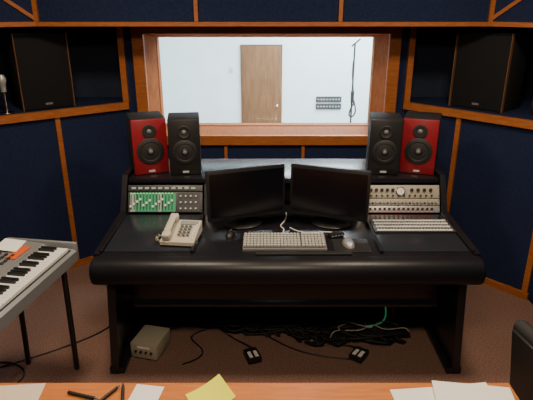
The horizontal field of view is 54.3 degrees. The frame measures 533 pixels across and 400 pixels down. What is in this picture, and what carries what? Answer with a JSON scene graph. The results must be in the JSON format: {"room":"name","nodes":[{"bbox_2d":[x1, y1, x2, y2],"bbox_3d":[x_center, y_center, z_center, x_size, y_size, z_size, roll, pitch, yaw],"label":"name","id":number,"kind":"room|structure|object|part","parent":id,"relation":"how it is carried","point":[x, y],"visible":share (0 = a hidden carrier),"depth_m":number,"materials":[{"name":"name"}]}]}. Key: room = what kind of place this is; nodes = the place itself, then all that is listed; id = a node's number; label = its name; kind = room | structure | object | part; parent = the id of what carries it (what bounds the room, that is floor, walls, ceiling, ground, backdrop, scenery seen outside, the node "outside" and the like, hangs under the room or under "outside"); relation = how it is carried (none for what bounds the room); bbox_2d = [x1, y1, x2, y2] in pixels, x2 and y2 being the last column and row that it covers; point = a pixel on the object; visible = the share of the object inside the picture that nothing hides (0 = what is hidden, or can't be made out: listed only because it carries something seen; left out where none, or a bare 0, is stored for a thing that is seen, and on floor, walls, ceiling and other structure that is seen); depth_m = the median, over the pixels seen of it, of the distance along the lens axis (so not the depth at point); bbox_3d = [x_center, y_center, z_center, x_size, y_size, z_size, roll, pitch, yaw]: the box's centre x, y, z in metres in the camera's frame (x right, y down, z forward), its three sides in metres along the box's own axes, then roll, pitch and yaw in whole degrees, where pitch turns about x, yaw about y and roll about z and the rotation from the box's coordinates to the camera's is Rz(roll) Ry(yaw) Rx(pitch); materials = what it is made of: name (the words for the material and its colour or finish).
{"room":"studio","nodes":[
{"label":"studio","id":0,"kind":"room"},
{"bbox_2d":[0,26,122,96],"bbox_3d":[-1.950,-1.150,4.289,1.660,0.590,0.050,0,21,0],"label":"wall","id":1,"kind":"structure","parent":0,"point":[93,50],"depth_m":4.26,"materials":[{"name":"fabric"}]},
{"bbox_2d":[0,97,130,258],"bbox_3d":[-2.055,0.705,1.998,1.890,1.280,5.650,0,21,0],"label":"wall","id":2,"kind":"structure","parent":0,"point":[33,204],"depth_m":4.00,"materials":[{"name":"blue fabric"}]},
{"bbox_2d":[0,74,13,114],"bbox_3d":[-1.835,-0.739,3.636,0.090,0.275,0.090,0,21,0],"label":"microphone","id":3,"kind":"object","parent":2,"relation":"on","point":[3,82],"visible":1,"depth_m":3.62,"materials":[{"name":"silver metal"}]},
{"bbox_3d":[-1.835,-0.690,3.655,0.016,0.150,0.016,0,20,0],"label":"stem","id":4,"kind":"part","parent":3,"relation":"part of","materials":[{"name":"silver metal"}]},
{"bbox_2d":[2,30,74,111],"bbox_3d":[-1.697,-0.971,3.879,0.369,0.540,0.315,-15,25,-35],"label":"monitor speaker","id":5,"kind":"object","parent":2,"relation":"on","point":[37,62],"visible":1,"depth_m":3.77},
{"bbox_2d":[0,102,128,124],"bbox_3d":[-1.694,-0.594,3.708,1.498,0.055,0.035,-15,25,-35],"label":"trim","id":6,"kind":"structure","parent":2,"relation":"attached to","point":[48,114],"depth_m":3.82,"materials":[{"name":"brown wood"}]},
{"bbox_2d":[54,117,79,259],"bbox_3d":[-1.546,-0.059,4.043,0.035,1.180,0.015,-15,25,-35],"label":"trim","id":7,"kind":"structure","parent":2,"relation":"attached to","point":[57,120],"depth_m":4.00,"materials":[{"name":"brown wood"}]},
{"bbox_2d":[69,256,93,268],"bbox_3d":[-1.698,0.559,4.144,1.498,0.050,0.022,-15,25,-35],"label":"baseboard","id":8,"kind":"structure","parent":2,"relation":"attached to","point":[87,260],"depth_m":4.27,"materials":[{"name":"brown wood"}]},
{"bbox_2d":[159,37,372,122],"bbox_3d":[0.500,-2.599,9.235,5.600,3.700,0.100,0,21,0],"label":"wall","id":9,"kind":"structure","parent":0,"point":[196,75],"depth_m":9.32,"materials":[{"name":"paint"}]},
{"bbox_2d":[241,46,280,122],"bbox_3d":[-0.090,-1.765,9.461,0.700,2.000,0.040,0,21,0],"label":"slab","id":10,"kind":"object","parent":9,"relation":"attached to","point":[261,65],"visible":0.56,"depth_m":9.32,"materials":[{"name":"brown wood"}]},
{"bbox_2d":[240,45,281,122],"bbox_3d":[-0.090,-1.776,9.462,0.738,2.020,0.030,0,21,0],"label":"door frame","id":11,"kind":"structure","parent":9,"relation":"attached to","point":[240,45],"depth_m":9.27,"materials":[{"name":"brown wood"}]},
{"bbox_2d":[316,96,341,108],"bbox_3d":[1.130,-1.769,9.470,0.460,0.230,0.020,0,21,0],"label":"plates","id":12,"kind":"object","parent":9,"relation":"attached to","point":[317,97],"visible":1,"depth_m":9.45,"materials":[{"name":"grey metal"}]},
{"bbox_2d":[0,263,532,383],"bbox_3d":[0.000,1.360,2.217,6.200,0.100,5.800,0,21,0],"label":"floor","id":13,"kind":"structure","parent":0,"point":[491,314],"depth_m":3.22,"materials":[{"name":"carpet"}]},
{"bbox_2d":[0,237,79,369],"bbox_3d":[-1.289,0.751,2.488,0.445,0.855,0.975,3,21,8],"label":"keyboard","id":14,"kind":"object","parent":13,"relation":"on","point":[28,267],"visible":1,"depth_m":2.57,"materials":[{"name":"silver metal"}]},
{"bbox_3d":[-1.353,0.373,2.339,0.190,0.004,0.880,8,21,6],"label":"control panel","id":15,"kind":"part","parent":14,"relation":"part of","materials":[{"name":"beige plastic"}]},
{"bbox_3d":[-1.382,0.653,2.935,0.030,0.725,0.150,-16,26,-36],"label":"stand leg","id":16,"kind":"part","parent":14,"relation":"part of","materials":[{"name":"black plastic"}]},
{"bbox_3d":[-1.091,0.670,2.892,0.030,0.724,0.130,-10,23,-26],"label":"stand leg","id":17,"kind":"part","parent":14,"relation":"part of","materials":[{"name":"black plastic"}]},
{"bbox_2d":[0,326,108,382],"bbox_3d":[-1.381,0.956,3.136,1.381,0.010,0.363,-18,27,-40],"label":"cable","id":18,"kind":"object","parent":13,"relation":"on","point":[16,362],"visible":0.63,"depth_m":3.15,"materials":[{"name":"black plastic"}]},
{"bbox_2d":[130,325,170,360],"bbox_3d":[-0.711,0.881,3.196,0.170,0.112,0.210,5,21,13],"label":"box","id":19,"kind":"object","parent":13,"relation":"on","point":[151,341],"depth_m":3.13,"materials":[{"name":"beige plastic"}]},
{"bbox_2d":[243,347,261,364],"bbox_3d":[-0.087,0.937,3.143,0.085,0.039,0.123,-7,22,-19],"label":"power adapter","id":20,"kind":"object","parent":13,"relation":"on","point":[252,355],"depth_m":3.11,"materials":[{"name":"black plastic"}]},
{"bbox_2d":[0,383,518,399],"bbox_3d":[-0.370,1.154,1.553,2.460,0.750,0.900,0,21,0],"label":"wooden table","id":21,"kind":"object","parent":13,"relation":"on","point":[51,391],"visible":0.56,"depth_m":1.81,"materials":[{"name":"brown wood"}]},
{"bbox_2d":[0,383,45,399],"bbox_3d":[-0.900,0.678,1.748,0.260,0.002,0.160,-2,21,-5],"label":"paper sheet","id":22,"kind":"object","parent":21,"relation":"on","point":[23,391],"visible":1,"depth_m":1.79,"materials":[{"name":"beige paper"}]},
{"bbox_2d":[67,390,98,399],"bbox_3d":[-0.622,0.665,1.768,0.120,0.012,0.012,6,21,16],"label":"ballpoint pen","id":23,"kind":"object","parent":21,"relation":"on","point":[68,392],"visible":1,"depth_m":1.76,"materials":[{"name":"black plastic"}]},
{"bbox_2d":[99,385,119,399],"bbox_3d":[-0.556,0.672,1.748,0.012,0.012,0.169,12,24,29],"label":"ballpoint pen","id":24,"kind":"object","parent":21,"relation":"on","point":[113,390],"visible":1,"depth_m":1.77,"materials":[{"name":"black plastic"}]},
{"bbox_2d":[121,383,124,399],"bbox_3d":[-0.487,0.669,1.758,0.012,0.012,0.149,-5,21,-12],"label":"ballpoint pen","id":25,"kind":"object","parent":21,"relation":"on","point":[123,385],"visible":1,"depth_m":1.78,"materials":[{"name":"black plastic"}]},
{"bbox_2d":[128,384,163,399],"bbox_3d":[-0.420,0.685,1.730,0.100,0.002,0.200,3,21,7],"label":"paper sheet","id":26,"kind":"object","parent":21,"relation":"on","point":[140,392],"visible":1,"depth_m":1.79,"materials":[{"name":"white paper"}]},
{"bbox_2d":[185,374,235,399],"bbox_3d":[-0.190,0.658,1.752,0.130,0.037,0.130,-11,23,-28],"label":"sticky note","id":27,"kind":"object","parent":21,"relation":"on","point":[216,388],"visible":1,"depth_m":1.77,"materials":[{"name":"yellow paper"}]},
{"bbox_2d":[390,382,486,399],"bbox_3d":[0.600,0.662,1.774,0.340,0.014,0.080,-1,21,-4],"label":"paper sheet","id":28,"kind":"object","parent":21,"relation":"on","point":[426,393],"visible":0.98,"depth_m":1.78,"materials":[{"name":"white paper"}]},
{"bbox_2d":[432,380,514,399],"bbox_3d":[0.700,0.661,1.752,0.260,0.002,0.120,3,21,7],"label":"paper sheet","id":29,"kind":"object","parent":21,"relation":"on","point":[443,390],"visible":1,"depth_m":1.77,"materials":[{"name":"white paper"}]},
{"bbox_2d":[170,325,354,364],"bbox_3d":[-0.075,0.886,3.304,1.279,0.024,0.478,0,21,0],"label":"power cable","id":30,"kind":"object","parent":13,"relation":"on","point":[198,345],"visible":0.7,"depth_m":3.25,"materials":[{"name":"black rubber"}]},
{"bbox_2d":[89,159,485,373],"bbox_3d":[0.110,0.356,3.353,2.068,0.985,1.249,0,21,0],"label":"desk","id":31,"kind":"object","parent":13,"relation":"on","point":[430,273],"visible":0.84,"depth_m":2.95,"materials":[{"name":"laminate"}]},
{"bbox_3d":[-0.855,0.539,3.356,0.084,0.640,0.990,0,20,0],"label":"leg","id":32,"kind":"part","parent":31,"relation":"part of","materials":[{"name":"laminate"}]},
{"bbox_2d":[126,111,168,174],"bbox_3d":[-0.793,-0.382,3.468,0.226,0.365,0.285,-7,22,-19],"label":"monitor speaker","id":33,"kind":"object","parent":31,"relation":"on","point":[147,136],"visible":1,"depth_m":3.36},
{"bbox_3d":[-0.750,-0.437,3.322,0.090,0.090,0.008,-7,22,-19],"label":"tweeter plate","id":34,"kind":"part","parent":33,"relation":"part of","materials":[{"name":"black plastic"}]},
{"bbox_3d":[-0.750,-0.315,3.367,0.174,0.174,0.009,-7,22,-19],"label":"woofer trim","id":35,"kind":"part","parent":33,"relation":"part of","materials":[{"name":"black plastic"}]},
{"bbox_3d":[-0.645,0.188,3.044,0.510,0.030,0.540,0,20,0],"label":"inset rail","id":36,"kind":"part","parent":31,"relation":"part of","materials":[{"name":"laminate"}]},
{"bbox_2d":[128,192,202,212],"bbox_3d":[-0.645,0.020,3.357,0.474,0.158,0.150,0,21,0],"label":"rack-mounted graphic equalizer","id":37,"kind":"object","parent":31,"relation":"on","point":[138,202],"visible":1,"depth_m":3.31,"materials":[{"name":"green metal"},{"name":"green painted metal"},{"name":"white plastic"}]},
{"bbox_2d":[128,185,202,191],"bbox_3d":[-0.645,-0.071,3.366,0.474,0.077,0.109,0,21,0],"label":"rack unit","id":38,"kind":"object","parent":31,"relation":"in","point":[134,188],"visible":1,"depth_m":3.32,"materials":[{"name":"black plastic"}]},
{"bbox_2d":[155,213,202,245],"bbox_3d":[-0.502,0.162,2.932,0.234,0.105,0.228,2,21,6],"label":"desk telephone","id":39,"kind":"object","parent":31,"relation":"on","point":[176,232],"visible":1,"depth_m":2.90,"materials":[{"name":"beige plastic"}]},
{"bbox_2d":[167,112,201,174],"bbox_3d":[-0.542,-0.376,3.450,0.205,0.365,0.275,-3,21,-7],"label":"monitor speaker","id":40,"kind":"object","parent":31,"relation":"on","point":[183,128],"visible":1,"depth_m":3.34},
{"bbox_3d":[-0.525,-0.430,3.303,0.084,0.084,0.008,-3,21,-7],"label":"tweeter plate","id":41,"kind":"part","parent":40,"relation":"part of","materials":[{"name":"black plastic"}]},
{"bbox_3d":[-0.525,-0.308,3.348,0.159,0.159,0.009,-3,21,-7],"label":"woofer trim","id":42,"kind":"part","parent":40,"relation":"part of","materials":[{"name":"black plastic"}]},
{"bbox_2d":[225,229,234,238],"bbox_3d":[-0.210,0.194,3.003,0.056,0.032,0.090,4,21,9],"label":"mouse","id":43,"kind":"object","parent":31,"relation":"on","point":[230,234],"visible":1,"depth_m":2.98,"materials":[{"name":"black plastic"}]},
{"bbox_2d":[205,163,284,228],"bbox_3d":[-0.139,-0.032,3.111,0.475,0.375,0.178,-7,22,-18],"label":"computer monitor","id":44,"kind":"object","parent":31,"relation":"on","point":[236,195],"visible":1,"depth_m":3.03,"materials":[{"name":"black plastic"}]},
{"bbox_3d":[0.110,-0.052,3.851,1.990,0.490,0.020,0,20,0],"label":"panel","id":45,"kind":"part","parent":31,"relation":"part of","materials":[{"name":"laminate"}]},
{"bbox_2d":[243,233,326,250],"bbox_3d":[0.100,0.230,2.888,0.460,0.044,0.160,0,21,0],"label":"keyboard","id":46,"kind":"object","parent":31,"relation":"on","point":[255,241],"visible":1,"depth_m":2.86,"materials":[{"name":"grey plastic"}]},
{"bbox_3d":[0.110,0.598,2.983,1.740,0.020,0.030,0,20,0],"label":"apron rail","id":47,"kind":"part","parent":31,"relation":"part of","materials":[{"name":"laminate"}]},
{"bbox_2d":[100,204,473,255],"bbox_3d":[0.110,0.189,3.135,2.040,0.050,0.800,0,20,0],"label":"countertop","id":48,"kind":"structure","parent":31,"relation":"on","point":[212,241],"depth_m":3.03,"materials":[{"name":"laminate"}]},
{"bbox_3d":[0.110,0.380,2.748,2.068,0.140,0.099,0,20,0],"label":"armrest","id":49,"kind":"part","parent":31,"relation":"part of","materials":[{"name":"black leather"}]},
{"bbox_2d":[255,251,352,254],"bbox_3d":[0.200,0.284,2.791,0.520,0.010,0.040,0,21,0],"label":"wrist rest","id":50,"kind":"object","parent":31,"relation":"on","point":[256,252],"visible":1,"depth_m":2.78,"materials":[{"name":"black rubber"}]},
{"bbox_2d":[289,227,345,237],"bbox_3d":[0.303,0.188,3.047,0.360,0.010,0.072,8,22,20],"label":"cable","id":51,"kind":"object","parent":31,"relation":"on","point":[289,227],"visible":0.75,"depth_m":3.05,"materials":[{"name":"plastic"}]},
{"bbox_2d":[290,163,371,228],"bbox_3d":[0.388,-0.032,3.111,0.470,0.375,0.178,7,22,19],"label":"computer monitor","id":52,"kind":"object","parent":31,"relation":"on","point":[337,195],"visible":1,"depth_m":3.03,"materials":[{"name":"black plastic"}]},
{"bbox_2d":[327,231,343,237],"bbox_3d":[0.400,0.200,2.999,0.090,0.022,0.043,-7,22,-19],"label":"hub","id":53,"kind":"object","parent":31,"relation":"on","point":[337,233],"visible":1,"depth_m":2.99,"materials":[{"name":"black plastic"}]},
{"bbox_2d":[331,239,371,252],"bbox_3d":[0.470,0.253,2.886,0.200,0.003,0.170,0,20,0],"label":"mouse pad","id":54,"kind":"object","parent":31,"relation":"on","point":[361,245],"depth_m":2.87,"materials":[{"name":"black rubber"}]},
{"bbox_2d":[342,237,354,248],"bbox_3d":[0.455,0.232,2.884,0.064,0.034,0.110,-4,21,-11],"label":"computer mouse","id":55,"kind":"object","parent":54,"relation":"on","point":[347,242],"visible":1,"depth_m":2.86,"materials":[{"name":"white plastic"}]},
{"bbox_2d":[367,307,386,326],"bbox_3d":[0.732,0.634,3.376,0.119,0.318,0.319,13,24,31],"label":"cable","id":56,"kind":"object","parent":31,"relation":"hanging from","point":[385,307],"visible":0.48,"depth_m":3.37,"materials":[{"name":"green plastic"}]},
{"bbox_2d":[366,112,402,174],"bbox_3d":[0.778,-0.376,3.450,0.205,0.365,0.275,3,21,7],"label":"monitor speaker","id":57,"kind":"object","parent":31,"relation":"on","point":[384,137],"visible":0.98,"depth_m":3.34},
{"bbox_3d":[0.761,-0.308,3.348,0.159,0.159,0.009,3,21,8],"label":"woofer trim","id":58,"kind":"part","parent":57,"relation":"part of","materials":[{"name":"black plastic"}]},
{"bbox_3d":[0.761,-0.430,3.303,0.084,0.084,0.008,3,21,7],"label":"tweeter plate","id":59,"kind":"part","parent":57,"relation":"part of","materials":[{"name":"black plastic"}]},
{"bbox_2d":[369,206,439,212],"bbox_3d":[0.865,0.064,3.354,0.474,0.078,0.113,0,21,0],"label":"rack unit","id":60,"kind":"object","parent":31,"relation":"on","point":[372,209],"visible":0.84,"depth_m":3.31,"materials":[{"name":"silver plastic"}]},
{"bbox_2d":[370,185,438,198],"bbox_3d":[0.865,-0.048,3.361,0.474,0.116,0.134,0,21,0],"label":"rack preamplifier","id":61,"kind":"object","parent":31,"relation":"in","point":[376,191],"visible":0.88,"depth_m":3.32,"materials":[{"name":"beige plastic"}]},
{"bbox_2d":[369,199,439,205],"bbox_3d":[0.865,0.018,3.356,0.474,0.078,0.116,0,21,0],"label":"rack compressor","id":62,"kind":"object","parent":31,"relation":"on","point":[373,202],"visible":0.79,"depth_m":3.31,"materials":[{"name":"beige plastic"}]},
{"bbox_2d":[370,220,455,232],"bbox_3d":[0.865,0.152,3.094,0.468,0.013,0.170,0,22,0],"label":"bay","id":63,"kind":"object","parent":31,"relation":"on","point":[379,226],"visible":1,"depth_m":3.07,"materials":[{"name":"grey plastic"}]},
{"bbox_2d":[399,111,441,174],"bbox_3d":[1.026,-0.382,3.468,0.226,0.365,0.285,7,22,19],"label":"monitor speaker","id":64,"kind":"object","parent":31,"relation":"on","point":[421,130],"visible":1,"depth_m":3.36},
{"bbox_3d":[0.983,-0.315,3.367,0.174,0.174,0.009,7,22,19],"label":"woofer trim","id":65,"kind":"part","parent":64,"relation":"part of","materials":[{"name":"black plastic"}]},
{"bbox_3d":[0.983,-0.437,3.322,0.090,0.090,0.008,7,22,19],"label":"tweeter plate","id":66,"kind":"part","parent":64,"relation":"part of","materials":[{"name":"black plastic"}]},
{"bbox_3d":[0.865,0.188,3.044,0.510,0.030,0.540,0,20,0],"label":"inset rail","id":67,"kind":"part","parent":31,"relation":"part of","materials":[{"name":"laminate"}]},
{"bbox_3d":[1.075,0.539,3.356,0.084,0.640,0.990,0,20,0],"label":"leg","id":68,"kind":"part","parent":31,"relation":"part of","materials":[{"name":"laminate"}]},
{"bbox_2d":[188,310,410,345],"bbox_3d":[0.203,0.827,3.369,1.450,0.083,0.346,0,21,0],"label":"bundle","id":69,"kind":"object","parent":13,"relation":"on","point":[318,326],"visible":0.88,"depth_m":3.36,"materials":[{"name":"black rubber"}]},
{"bbox_2d":[330,320,408,337],"bbox_3d":[0.641,0.799,3.346,0.509,0.066,0.167,-2,21,-6],"label":"cable","id":70,"kind":"object","parent":69,"relation":"on","point":[365,326],"visible":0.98,"depth_m":3.31,"materials":[{"name":"beige plastic"}]},
{"bbox_2d":[349,346,368,363],"bbox_3d":[0.564,0.934,3.152,0.085,0.039,0.123,14,25,32],"label":"power adapter","id":71,"kind":"object","parent":13,"relation":"on","point":[359,354],"depth_m":3.12,"materials":[{"name":"black plastic"}]},
{"bbox_2d":[510,320,532,399],"bbox_3d":[1.224,0.910,1.964,0.606,0.917,0.548,-4,21,-9],"label":"office chair","id":72,"kind":"object","parent":13,"relation":"on","point":[521,369],"visible":1,"depth_m":1.88,"materials":[{"name":"black leather"}]},
{"bbox_3d":[0.999,0.708,1.818,0.060,0.440,0.420,-11,22,-6],"label":"backrest","id":73,"kind":"part","parent":72,"relation":"part of","materials":[{"name":"black leather"}]},
{"bbox_2d":[0,0,532,21],"bbox_3d":[0.000,-0.860,1.413,6.000,0.880,5.650,0,21,0],"label":"wall","id":74,"kind":"structure","parent":0,"point":[48,10],"depth_m":3.50,"materials":[{"name":"blue fabric"}]},
{"bbox_2d":[0,22,34,26],"bbox_3d":[-1.929,-1.101,3.279,0.902,0.030,0.020,-14,25,-33],"label":"trim","id":75,"kind":"structure","parent":74,"relation":"attached to","point":[2,24],"depth_m":3.45,"materials":[{"name":"brown wood"}]},
{"bbox_2d":[3,0,33,19],"bbox_3d":[-1.747,-1.333,3.336,0.450,0.360,0.016,-14,25,-33],"label":"trim","id":76,"kind":"structure","parent":74,"relation":"attached to","point":[9,2],"depth_m":3.44,"materials":[{"name":"brown wood"}]},
{"bbox_2d":[31,0,39,21],"bbox_3d":[-1.555,-1.607,3.372,0.030,0.852,0.018,0,21,0],"label":"trim","id":77,"kind":"structure","parent":74,"relation":"attached to","point":[33,2],"depth_m":3.49,"materials":[{"name":"brown wood"}]},
{"bbox_2d":[193,0,197,21],"bbox_3d":[-0.475,-1.607,3.373,0.026,0.852,0.016,0,21,0],"label":"trim","id":78,"kind":"structure","parent":74,"relation":"attached to","point":[195,2],"depth_m":3.49,"materials":[{"name":"brown wood"}]},
{"bbox_2d":[35,22,491,25],"bbox_3d":[-0.020,-1.192,3.526,3.100,0.028,0.020,0,21,0],"label":"trim","id":79,"kind":"structure","parent":74,"relation":"attached to","point":[36,23],"depth_m":3.52,"materials":[{"name":"brown wood"}]},
{"bbox_2d":[338,0,342,21],"bbox_3d":[0.500,-1.607,3.373,0.026,0.852,0.016,0,21,0],"label":"trim","id":80,"kind":"structure","parent":74,"relation":"attached to","point":[340,17],"depth_m":3.49,"materials":[{"name":"brown wood"}]},
{"bbox_2d":[488,0,495,21],"bbox_3d":[1.515,-1.607,3.372,0.030,0.852,0.018,0,21,0],"label":"trim","id":81,"kind":"structure","parent":74,"relation":"attached to","point":[492,2],"depth_m":3.49,"materials":[{"name":"brown wood"}]},
{"bbox_2d":[493,0,521,19],"bbox_3d":[1.682,-1.323,3.310,0.016,0.360,0.450,-19,28,-41],"label":"trim","id":82,"kind":"structure","parent":74,"relation":"attached to","point":[515,2],"depth_m":3.43,"materials":[{"name":"brown wood"}]},
{"bbox_2d":[491,22,532,27],"bbox_3d":[1.758,-1.110,3.303,0.020,0.030,0.672,-19,28,-41],"label":"trim","id":83,"kind":"structure","parent":74,"relation":"attached to","point":[496,24],"depth_m":3.42,"materials":[{"name":"brown wood"}]},
{"bbox_2d":[123,26,409,158],"bbox_3d":[0.000,-0.920,4.247,2.220,2.750,0.300,0,21,0],"label":"wall","id":84,"kind":"structure","parent":0,"point":[207,151],"depth_m":4.27,"materials":[{"name":"blue fabric"}]},
{"bbox_2d":[116,26,129,102],"bbox_3d":[-1.110,-1.051,4.025,0.045,0.585,0.040,0,21,0],"label":"trim","id":85,"kind":"structure","parent":84,"relation":"attached to","point":[119,29],"depth_m":4.01,"materials":[{"name":"brown wood"}]},
{"bbox_2d":[224,145,227,158],"bbox_3d":[-0.333,-0.036,4.409,0.025,0.880,0.015,0,21,0],"label":"trim","id":86,"kind":"structure","parent":84,"relation":"attached to","point":[225,146],"depth_m":4.27,"materials":[{"name":"brown wood"}]},
{"bbox_2d":[155,37,375,125],"bbox_3d":[0.000,-0.984,4.330,1.980,0.910,0.100,0,21,0],"label":"window frame","id":87,"kind":"object","parent":84,"relation":"attached to","point":[157,38],"visible":0.12,"depth_m":4.41,"materials":[{"name":"brown wood"}]},
{"bbox_2d":[130,26,402,144],"bbox_3d":[0.000,-0.885,4.078,2.050,0.931,0.035,0,21,0],"label":"window frame","id":88,"kind":"structure","parent":84,"relation":"attached to","point":[137,32],"depth_m":4.00,"materials":[{"name":"brown wood"}]},
{"bbox_2d":[144,34,389,134],"bbox_3d":[0.000,-0.921,4.161,1.980,0.910,0.180,0,21,0],"label":"reveal","id":89,"kind":"object","parent":84,"relation":"attached to","point":[382,40],"visible":0.55,"depth_m":4.18,"materials":[{"name":"brown wood"}]},
{"bbox_2d":[301,145,304,158],"bbox_3d":[0.300,-0.036,4.409,0.025,0.880,0.015,0,21,0],"label":"trim","id":90,"kind":"structure","parent":84,"relation":"attached to","point":[303,146],"depth_m":4.27,"materials":[{"name":"brown wood"}]},
{"bbox_2d":[403,26,416,102],"bbox_3d":[1.110,-1.051,4.025,0.045,0.585,0.040,0,21,0],"label":"trim","id":91,"kind":"structure","parent":84,"relation":"attached to","point":[413,29],"depth_m":4.01,"materials":[{"name":"brown wood"}]},
{"bbox_2d":[405,97,532,304],"bbox_3d":[2.055,0.705,1.998,1.890,1.280,5.650,0,21,0],"label":"wall","id":92,"kind":"structure","parent":0,"point":[492,197],"depth_m":3.80,"materials":[{"name":"blue fabric"}]},
{"bbox_2d":[446,118,461,211],"bbox_3d":[1.421,-0.057,4.037,0.015,1.180,0.035,-18,27,-39],"label":"trim","id":93,"kind":"structure","parent":92,"relation":"attached to","point":[458,120],"depth_m":3.94,"materials":[{"name":"brown wood"}]},
{"bbox_2d":[403,102,532,129],"bbox_3d":[1.492,-0.603,3.733,0.035,0.055,1.168,-18,27,-39],"label":"trim","id":94,"kind":"structure","parent":92,"relation":"attached to","point":[464,114],"depth_m":3.72,"materials":[{"name":"brown wood"}]},
{"bbox_2d":[448,31,531,112],"bbox_3d":[1.645,-0.958,3.844,0.315,0.540,0.409,-18,27,-39],"label":"monitor speaker","id":95,"kind":"object","parent":92,"relation":"on","point":[489,67],"visible":1,"depth_m":3.74},
{"bbox_2d":[483,277,528,299],"bbox_3d":[1.497,0.550,4.169,0.022,0.050,1.168,-18,27,-39],"label":"baseboard","id":96,"kind":"structure","parent":92,"relation":"attached to","point":[495,284],"depth_m":3.87,"materials":[{"name":"brown wood"}]},
{"bbox_2d":[521,233,532,292],"bbox_3d":[1.875,0.116,3.573,0.015,1.180,0.040,-18,27,-39],"label":"trim","id":97,"kind":"structure","parent":92,"relation":"attached to","point":[529,266],"depth_m":3.71,"materials":[{"name":"brown wood"}]},
{"bbox_2d":[529,100,532,114],"bbox_3d":[2.011,-0.633,3.602,0.206,0.100,0.280,-18,27,-39],"label":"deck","id":98,"kind":"object","parent":92,"relation":"on","point":[531,108],"visible":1,"depth_m":3.63,"materials":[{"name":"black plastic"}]},
{"bbox_2d":[410,26,532,96],"bbox_3d":[1.950,-1.150,4.289,1.660,0.590,0.050,0,21,0],"label":"wall","id":99,"kind":"structure","parent":0,"point":[435,45],"depth_m":4.26,"materials":[{"name":"fabric"}]},
{"bbox_3d":[0.500,0.059,7.495,5.600,0.100,5.200,0,20,0],"label":"floor","id":100,"kind":"structure","parent":0,"visible":0},
{"bbox_2d":[348,39,360,122],"bbox_3d":[1.358,-1.404,8.171,0.529,2.170,0.493,0,21,0],"label":"microphone stand","id":101,"kind":"object","parent":100,"relation":"on","point":[352,101],"visible":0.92,"depth_m":8.08,"materials":[{"name":"black metal"}]}
]}

